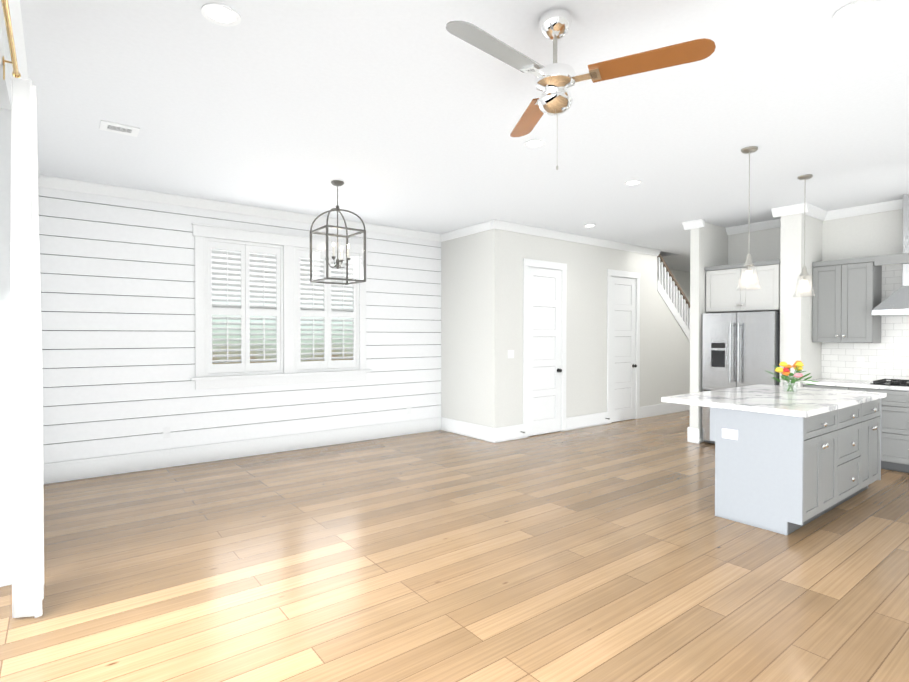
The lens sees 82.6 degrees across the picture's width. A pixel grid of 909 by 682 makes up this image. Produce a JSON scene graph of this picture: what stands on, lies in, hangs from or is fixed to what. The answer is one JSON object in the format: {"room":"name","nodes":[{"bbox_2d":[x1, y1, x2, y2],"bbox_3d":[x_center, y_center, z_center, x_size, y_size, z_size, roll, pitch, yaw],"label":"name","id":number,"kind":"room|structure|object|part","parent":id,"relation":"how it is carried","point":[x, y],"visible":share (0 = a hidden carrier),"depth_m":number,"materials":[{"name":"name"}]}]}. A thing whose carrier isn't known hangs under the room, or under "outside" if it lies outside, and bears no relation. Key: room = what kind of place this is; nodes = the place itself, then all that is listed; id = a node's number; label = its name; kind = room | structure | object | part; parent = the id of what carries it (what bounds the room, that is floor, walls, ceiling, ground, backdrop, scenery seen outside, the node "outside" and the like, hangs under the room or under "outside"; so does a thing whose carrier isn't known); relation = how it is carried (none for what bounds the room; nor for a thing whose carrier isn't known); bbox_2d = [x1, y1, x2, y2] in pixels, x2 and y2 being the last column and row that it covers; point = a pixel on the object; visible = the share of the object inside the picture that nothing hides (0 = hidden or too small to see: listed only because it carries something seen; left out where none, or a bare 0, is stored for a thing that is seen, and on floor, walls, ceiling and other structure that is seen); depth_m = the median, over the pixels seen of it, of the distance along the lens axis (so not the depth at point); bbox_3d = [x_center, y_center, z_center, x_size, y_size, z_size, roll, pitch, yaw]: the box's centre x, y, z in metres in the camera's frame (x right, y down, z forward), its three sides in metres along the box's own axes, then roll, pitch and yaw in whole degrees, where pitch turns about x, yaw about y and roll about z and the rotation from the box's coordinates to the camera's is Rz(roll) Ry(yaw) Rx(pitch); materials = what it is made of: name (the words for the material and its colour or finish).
{"room":"open-plan living room","nodes":[
{"label":"open-plan living room","id":0,"kind":"room"},
{"bbox_2d":[0,28,11,586],"bbox_3d":[-1.215,-0.061,1.146,0.120,3.000,9.890,0,1,-37],"label":"curtain","id":1,"kind":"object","parent":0,"point":[5,339],"depth_m":2.99,"materials":[{"name":"white fabric"}]},
{"bbox_2d":[1,0,20,79],"bbox_3d":[-1.224,-1.318,1.297,0.061,0.110,3.426,0,1,-37],"label":"curtain rod","id":2,"kind":"object","parent":1,"relation":"attached to","point":[9,31],"visible":1,"depth_m":2.34,"materials":[{"name":"gold metal"}]},
{"bbox_2d":[11,78,43,617],"bbox_3d":[-2.295,0.045,2.776,0.124,2.725,0.470,0,1,-37],"label":"curtain","id":3,"kind":"object","parent":2,"relation":"hanging from","point":[27,528],"visible":1,"depth_m":2.63,"materials":[{"name":"white fabric"}]},
{"bbox_2d":[0,0,43,186],"bbox_3d":[-1.095,-1.510,1.135,0.075,0.100,9.750,0,1,-37],"label":"crown molding","id":4,"kind":"structure","parent":1,"relation":"attached to","point":[14,5],"depth_m":2.61,"materials":[{"name":"white paint"}]},
{"bbox_2d":[44,237,435,463],"bbox_3d":[-2.142,-0.115,6.579,5.020,3.000,0.139,0,1,-37],"label":"wall","id":5,"kind":"structure","parent":0,"point":[283,349],"depth_m":6.49,"materials":[{"name":"white paint"}]},
{"bbox_2d":[38,187,440,463],"bbox_3d":[-2.153,-0.211,6.493,4.900,2.793,0.020,0,1,-37],"label":"boards","id":6,"kind":"object","parent":5,"relation":"attached to","point":[117,286],"visible":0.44,"depth_m":5.68,"materials":[{"name":"paint"}]},
{"bbox_2d":[163,427,169,438],"bbox_3d":[-3.176,1.014,5.703,0.072,0.116,0.008,0,1,-37],"label":"wall outlet plate","id":7,"kind":"object","parent":6,"relation":"attached to","point":[166,432],"visible":1,"depth_m":5.70,"materials":[{"name":"white paint"}]},
{"bbox_2d":[407,406,410,413],"bbox_3d":[-0.668,1.015,7.626,0.072,0.116,0.008,0,1,-37],"label":"wall outlet plate","id":8,"kind":"object","parent":6,"relation":"attached to","point":[408,409],"visible":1,"depth_m":7.62,"materials":[{"name":"white paint"}]},
{"bbox_2d":[43,417,438,483],"bbox_3d":[-2.139,1.286,6.491,4.900,0.200,0.024,0,1,-37],"label":"baseboard","id":9,"kind":"structure","parent":5,"relation":"attached to","point":[62,471],"depth_m":6.02,"materials":[{"name":"white paint"}]},
{"bbox_2d":[44,175,443,241],"bbox_3d":[-2.088,-1.563,6.470,4.810,0.100,0.075,0,1,-37],"label":"crown molding","id":10,"kind":"structure","parent":5,"relation":"attached to","point":[49,181],"depth_m":5.94,"materials":[{"name":"white paint"}]},
{"bbox_2d":[190,222,370,389],"bbox_3d":[-2.105,-0.397,6.544,2.260,1.885,0.175,0,1,-37],"label":"window","id":11,"kind":"structure","parent":5,"relation":"in","point":[289,243],"depth_m":6.47,"materials":[{"name":"white paint"}]},
{"bbox_2d":[204,237,358,376],"bbox_3d":[-2.101,-0.395,6.539,1.956,1.596,0.080,0,1,-37],"label":"window shutters","id":12,"kind":"object","parent":11,"relation":"attached to","point":[245,312],"visible":0.85,"depth_m":6.41,"materials":[{"name":"white paint"}]},
{"bbox_3d":[-2.147,-0.395,6.600,1.956,1.596,0.035,0,1,-37],"label":"window sash","id":13,"kind":"part","parent":11,"relation":"part of","materials":[{"name":"white wood"}]},
{"bbox_2d":[0,410,908,681],"bbox_3d":[3.979,1.450,5.087,13.500,0.100,10.200,0,1,-37],"label":"floor","id":14,"kind":"structure","parent":0,"point":[619,551],"depth_m":3.17,"materials":[{"name":"brown wood"}]},
{"bbox_2d":[657,254,689,341],"bbox_3d":[3.917,-0.268,10.361,4.150,3.230,1.258,0,1,-37],"label":"staircase","id":15,"kind":"structure","parent":14,"relation":"on","point":[668,293],"depth_m":9.80,"materials":[{"name":"white wood"}]},
{"bbox_2d":[702,311,779,443],"bbox_3d":[3.878,0.501,6.827,0.830,1.738,0.884,0,1,-37],"label":"refrigerator","id":16,"kind":"object","parent":14,"relation":"on","point":[740,349],"visible":0.6,"depth_m":6.58,"materials":[{"name":"silver metal"}]},
{"bbox_2d":[710,396,885,534],"bbox_3d":[3.042,0.967,4.505,1.928,0.876,0.697,0,1,-37],"label":"kitchen island","id":17,"kind":"object","parent":14,"relation":"on","point":[787,463],"depth_m":3.97,"materials":[{"name":"grey wood"}]},
{"bbox_2d":[661,384,884,415],"bbox_3d":[2.919,0.507,4.668,1.980,0.040,1.100,0,1,-37],"label":"island countertop","id":18,"kind":"structure","parent":17,"relation":"on","point":[772,399],"depth_m":4.39,"materials":[{"name":"white stone"}]},
{"bbox_2d":[765,360,816,392],"bbox_3d":[3.177,0.333,4.863,0.448,0.301,0.462,0,1,-37],"label":"flower vase","id":19,"kind":"object","parent":18,"relation":"on","point":[786,369],"visible":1,"depth_m":4.83,"materials":[{"name":"clear glass"}]},
{"bbox_2d":[803,384,838,389],"bbox_3d":[4.545,0.951,6.157,0.627,0.876,0.494,0,1,-37],"label":"base cabinet","id":20,"kind":"object","parent":14,"relation":"on","point":[804,385],"depth_m":6.01,"materials":[{"name":"grey wood"}]},
{"bbox_2d":[839,386,858,390],"bbox_3d":[4.699,0.953,5.956,0.627,0.876,0.220,0,1,-37],"label":"base cabinet","id":21,"kind":"object","parent":14,"relation":"on","point":[840,388],"depth_m":5.80,"materials":[{"name":"grey wood"}]},
{"bbox_2d":[859,388,908,472],"bbox_3d":[5.003,0.957,5.559,0.627,0.876,0.863,0,1,-37],"label":"base cabinet","id":22,"kind":"object","parent":14,"relation":"on","point":[894,430],"depth_m":5.49,"materials":[{"name":"grey wood"}]},
{"bbox_2d":[802,378,908,390],"bbox_3d":[5.442,0.504,4.974,0.637,0.039,3.455,0,1,-37],"label":"countertop","id":23,"kind":"structure","parent":22,"relation":"on","point":[845,383],"depth_m":5.86,"materials":[{"name":"stone"}]},
{"bbox_2d":[870,379,908,385],"bbox_3d":[5.024,0.459,5.563,0.490,0.038,0.760,0,1,-37],"label":"cooktop","id":24,"kind":"object","parent":23,"relation":"in","point":[896,382],"visible":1,"depth_m":5.67,"materials":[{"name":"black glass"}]},
{"bbox_2d":[20,0,908,271],"bbox_3d":[4.028,-3.100,5.060,13.240,3.000,10.010,0,1,-37],"label":"ceiling","id":25,"kind":"structure","parent":0,"point":[406,114],"depth_m":3.56,"materials":[{"name":"paint"}]},
{"bbox_2d":[99,120,139,136],"bbox_3d":[-2.499,-1.582,3.858,0.240,0.010,0.200,0,1,-37],"label":"ceiling vent","id":26,"kind":"object","parent":25,"relation":"in","point":[109,126],"visible":0.94,"depth_m":3.84,"materials":[{"name":"white metal"}]},
{"bbox_2d":[201,3,240,26],"bbox_3d":[-1.124,-1.571,2.492,0.176,0.005,0.176,0,1,-37],"label":"recessed light","id":27,"kind":"object","parent":25,"relation":"in","point":[220,14],"visible":1,"depth_m":2.49,"materials":[{"name":"white paint"}]},
{"bbox_2d":[310,180,365,284],"bbox_3d":[-1.179,-1.097,5.215,0.418,1.008,0.418,0,1,-37],"label":"lantern chandelier","id":28,"kind":"object","parent":25,"relation":"hanging from","point":[337,183],"visible":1,"depth_m":5.20,"materials":[{"name":"grey metal"}]},
{"bbox_2d":[524,139,545,147],"bbox_3d":[0.644,-1.588,4.163,0.176,0.005,0.176,0,1,-37],"label":"recessed light","id":29,"kind":"object","parent":25,"relation":"in","point":[535,143],"visible":1,"depth_m":4.16,"materials":[{"name":"white paint"}]},
{"bbox_2d":[446,8,715,169],"bbox_3d":[0.371,-1.213,2.421,1.075,0.722,1.252,0,1,-37],"label":"ceiling fan","id":30,"kind":"object","parent":25,"relation":"hanging from","point":[555,81],"visible":1,"depth_m":2.41,"materials":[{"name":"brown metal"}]},
{"bbox_2d":[624,180,641,185],"bbox_3d":[1.805,-1.598,5.229,0.176,0.005,0.176,0,1,-37],"label":"recessed light","id":31,"kind":"object","parent":25,"relation":"in","point":[632,182],"visible":0.98,"depth_m":5.22,"materials":[{"name":"white paint"}]},
{"bbox_2d":[736,146,760,290],"bbox_3d":[2.443,-1.008,4.288,0.194,1.168,0.194,0,1,-37],"label":"pendant light","id":32,"kind":"object","parent":25,"relation":"hanging from","point":[748,264],"visible":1,"depth_m":4.28,"materials":[{"name":"white glass"}]},
{"bbox_2d":[793,174,815,296],"bbox_3d":[3.403,-1.015,5.024,0.194,1.168,0.194,0,1,-37],"label":"pendant light","id":33,"kind":"object","parent":25,"relation":"hanging from","point":[804,274],"visible":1,"depth_m":5.02,"materials":[{"name":"white glass"}]},
{"bbox_2d":[833,0,878,22],"bbox_3d":[1.910,-1.571,2.462,0.176,0.005,0.176,0,1,-37],"label":"recessed light","id":34,"kind":"object","parent":25,"relation":"in","point":[855,10],"visible":1,"depth_m":2.46,"materials":[{"name":"white paint"}]},
{"bbox_2d":[441,229,500,427],"bbox_3d":[0.214,-0.124,7.533,0.120,3.000,1.250,0,1,-37],"label":"wall","id":35,"kind":"structure","parent":0,"point":[471,328],"depth_m":7.39,"materials":[{"name":"white paint"}]},
{"bbox_2d":[440,221,491,240],"bbox_3d":[0.160,-1.573,7.428,0.075,0.100,1.110,0,1,-37],"label":"crown molding","id":36,"kind":"structure","parent":35,"relation":"attached to","point":[480,227],"depth_m":7.41,"materials":[{"name":"white paint"}]},
{"bbox_2d":[439,417,494,442],"bbox_3d":[0.179,1.276,7.477,0.025,0.200,1.220,0,1,-37],"label":"baseboard","id":37,"kind":"structure","parent":35,"relation":"attached to","point":[481,432],"depth_m":7.45,"materials":[{"name":"white paint"}]},
{"bbox_2d":[501,230,689,426],"bbox_3d":[3.196,-0.140,9.108,6.530,3.000,0.120,0,1,-37],"label":"wall","id":38,"kind":"structure","parent":0,"point":[664,356],"depth_m":8.21,"materials":[{"name":"white paint"}]},
{"bbox_2d":[495,424,523,442],"bbox_3d":[0.772,1.279,7.175,0.515,0.200,0.020,0,1,-37],"label":"baseboard","id":39,"kind":"structure","parent":38,"relation":"attached to","point":[507,433],"depth_m":7.15,"materials":[{"name":"white paint"}]},
{"bbox_2d":[508,350,513,357],"bbox_3d":[0.785,0.181,7.181,0.115,0.115,0.008,0,1,-37],"label":"switch plate","id":40,"kind":"object","parent":38,"relation":"attached to","point":[510,353],"visible":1,"depth_m":7.18,"materials":[{"name":"white paint"}]},
{"bbox_2d":[528,267,561,435],"bbox_3d":[1.333,0.153,7.600,0.718,2.428,0.118,0,1,-37],"label":"door","id":41,"kind":"structure","parent":38,"relation":"in","point":[544,351],"depth_m":7.62,"materials":[{"name":"white paint"}]},
{"bbox_2d":[523,258,566,437],"bbox_3d":[1.303,0.102,7.644,0.920,2.545,0.144,0,1,-37],"label":"door frame","id":42,"kind":"structure","parent":38,"relation":"attached to","point":[561,267],"depth_m":7.56,"materials":[{"name":"white paint"}]},
{"bbox_2d":[488,219,660,255],"bbox_3d":[2.106,-1.580,8.136,4.025,0.100,0.075,0,1,-37],"label":"crown molding","id":43,"kind":"structure","parent":38,"relation":"attached to","point":[494,224],"depth_m":7.81,"materials":[{"name":"white paint"}]},
{"bbox_2d":[566,412,607,430],"bbox_3d":[2.108,1.269,8.199,1.030,0.200,0.020,0,1,-37],"label":"baseboard","id":44,"kind":"structure","parent":38,"relation":"attached to","point":[590,420],"depth_m":8.17,"materials":[{"name":"white paint"}]},
{"bbox_2d":[607,269,639,423],"bbox_3d":[2.842,0.090,8.824,0.920,2.545,0.144,0,1,-37],"label":"door frame","id":45,"kind":"structure","parent":38,"relation":"attached to","point":[622,274],"depth_m":8.82,"materials":[{"name":"white paint"}]},
{"bbox_2d":[611,276,636,422],"bbox_3d":[2.872,0.141,8.780,0.718,2.428,0.118,0,1,-37],"label":"door","id":46,"kind":"structure","parent":38,"relation":"in","point":[623,315],"depth_m":8.80,"materials":[{"name":"white paint"}]},
{"bbox_2d":[640,403,689,417],"bbox_3d":[4.555,1.250,10.075,3.315,0.200,0.020,0,1,-37],"label":"baseboard","id":47,"kind":"structure","parent":38,"relation":"attached to","point":[666,408],"depth_m":9.48,"materials":[{"name":"white paint"}]},
{"bbox_2d":[657,267,689,323],"bbox_3d":[3.058,-1.605,10.563,8.100,5.900,0.120,0,1,-37],"label":"wall","id":48,"kind":"structure","parent":0,"point":[682,278],"depth_m":12.30,"materials":[{"name":"white paint"}]},
{"bbox_2d":[690,222,727,442],"bbox_3d":[5.611,-0.137,8.818,5.950,3.000,0.120,0,1,-37],"label":"wall","id":49,"kind":"structure","parent":0,"point":[708,244],"depth_m":7.02,"materials":[{"name":"white paint"}]},
{"bbox_2d":[687,427,699,442],"bbox_3d":[5.521,1.262,8.850,5.870,0.200,0.020,0,1,-37],"label":"baseboard","id":50,"kind":"structure","parent":49,"relation":"attached to","point":[693,434],"depth_m":7.00,"materials":[{"name":"white paint"}]},
{"bbox_2d":[682,220,704,229],"bbox_3d":[5.486,-1.587,8.824,5.925,0.100,0.085,0,1,-37],"label":"crown molding","id":51,"kind":"structure","parent":49,"relation":"attached to","point":[693,224],"depth_m":6.96,"materials":[{"name":"white paint"}]},
{"bbox_2d":[780,213,821,386],"bbox_3d":[4.303,-0.113,6.416,0.690,3.000,0.220,0,1,-37],"label":"wall","id":52,"kind":"structure","parent":0,"point":[796,343],"depth_m":6.22,"materials":[{"name":"white paint"}]},
{"bbox_2d":[771,207,795,223],"bbox_3d":[4.143,-1.563,6.465,0.665,0.100,0.075,0,1,-37],"label":"crown molding","id":53,"kind":"structure","parent":52,"relation":"attached to","point":[776,212],"depth_m":6.23,"materials":[{"name":"white paint"}]},
{"bbox_2d":[796,202,827,219],"bbox_3d":[4.322,-1.561,6.231,0.665,0.100,0.075,0,1,-37],"label":"crown molding","id":54,"kind":"structure","parent":52,"relation":"attached to","point":[811,210],"depth_m":6.19,"materials":[{"name":"white paint"}]},
{"bbox_2d":[728,209,902,380],"bbox_3d":[6.060,-0.097,4.789,0.120,3.000,6.820,0,1,-37],"label":"wall","id":55,"kind":"structure","parent":0,"point":[873,234],"depth_m":6.34,"materials":[{"name":"white paint"}]},
{"bbox_2d":[705,259,779,385],"bbox_3d":[3.942,0.190,6.873,0.704,2.385,0.932,0,1,-37],"label":"upper cabinet","id":56,"kind":"object","parent":55,"relation":"attached to","point":[723,295],"visible":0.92,"depth_m":6.66,"materials":[{"name":"white wood"}]},
{"bbox_2d":[725,220,780,234],"bbox_3d":[4.193,-1.569,7.048,0.075,0.100,0.940,0,1,-37],"label":"crown molding","id":57,"kind":"structure","parent":55,"relation":"attached to","point":[770,224],"depth_m":7.12,"materials":[{"name":"white paint"}]},
{"bbox_2d":[812,256,883,342],"bbox_3d":[4.683,-0.471,6.185,0.336,0.980,0.595,0,1,-37],"label":"upper cabinet","id":58,"kind":"object","parent":55,"relation":"attached to","point":[846,299],"depth_m":6.04,"materials":[{"name":"grey wood"}]},
{"bbox_2d":[821,199,902,220],"bbox_3d":[6.335,-1.541,4.255,0.075,0.100,5.660,0,1,-37],"label":"crown molding","id":59,"kind":"structure","parent":55,"relation":"attached to","point":[895,204],"depth_m":6.13,"materials":[{"name":"white paint"}]},
{"bbox_2d":[821,264,908,380],"bbox_3d":[5.690,-0.239,5.158,0.016,1.443,3.458,0,1,-37],"label":"tile backsplash","id":60,"kind":"structure","parent":55,"relation":"attached to","point":[887,357],"depth_m":6.05,"materials":[{"name":"white tile"}]},
{"bbox_2d":[872,194,908,315],"bbox_3d":[5.050,-0.944,5.569,0.496,1.317,0.760,0,1,-37],"label":"range hood","id":61,"kind":"object","parent":55,"relation":"attached to","point":[895,303],"visible":1,"depth_m":5.64,"materials":[{"name":"silver metal"}]},
{"label":"outside","id":62,"kind":"structure","parent":0,"visible":0},
{"bbox_2d":[212,249,352,363],"bbox_3d":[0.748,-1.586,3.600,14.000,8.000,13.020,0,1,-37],"label":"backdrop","id":63,"kind":"structure","parent":62,"point":[260,331],"depth_m":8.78,"materials":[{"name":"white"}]}
]}

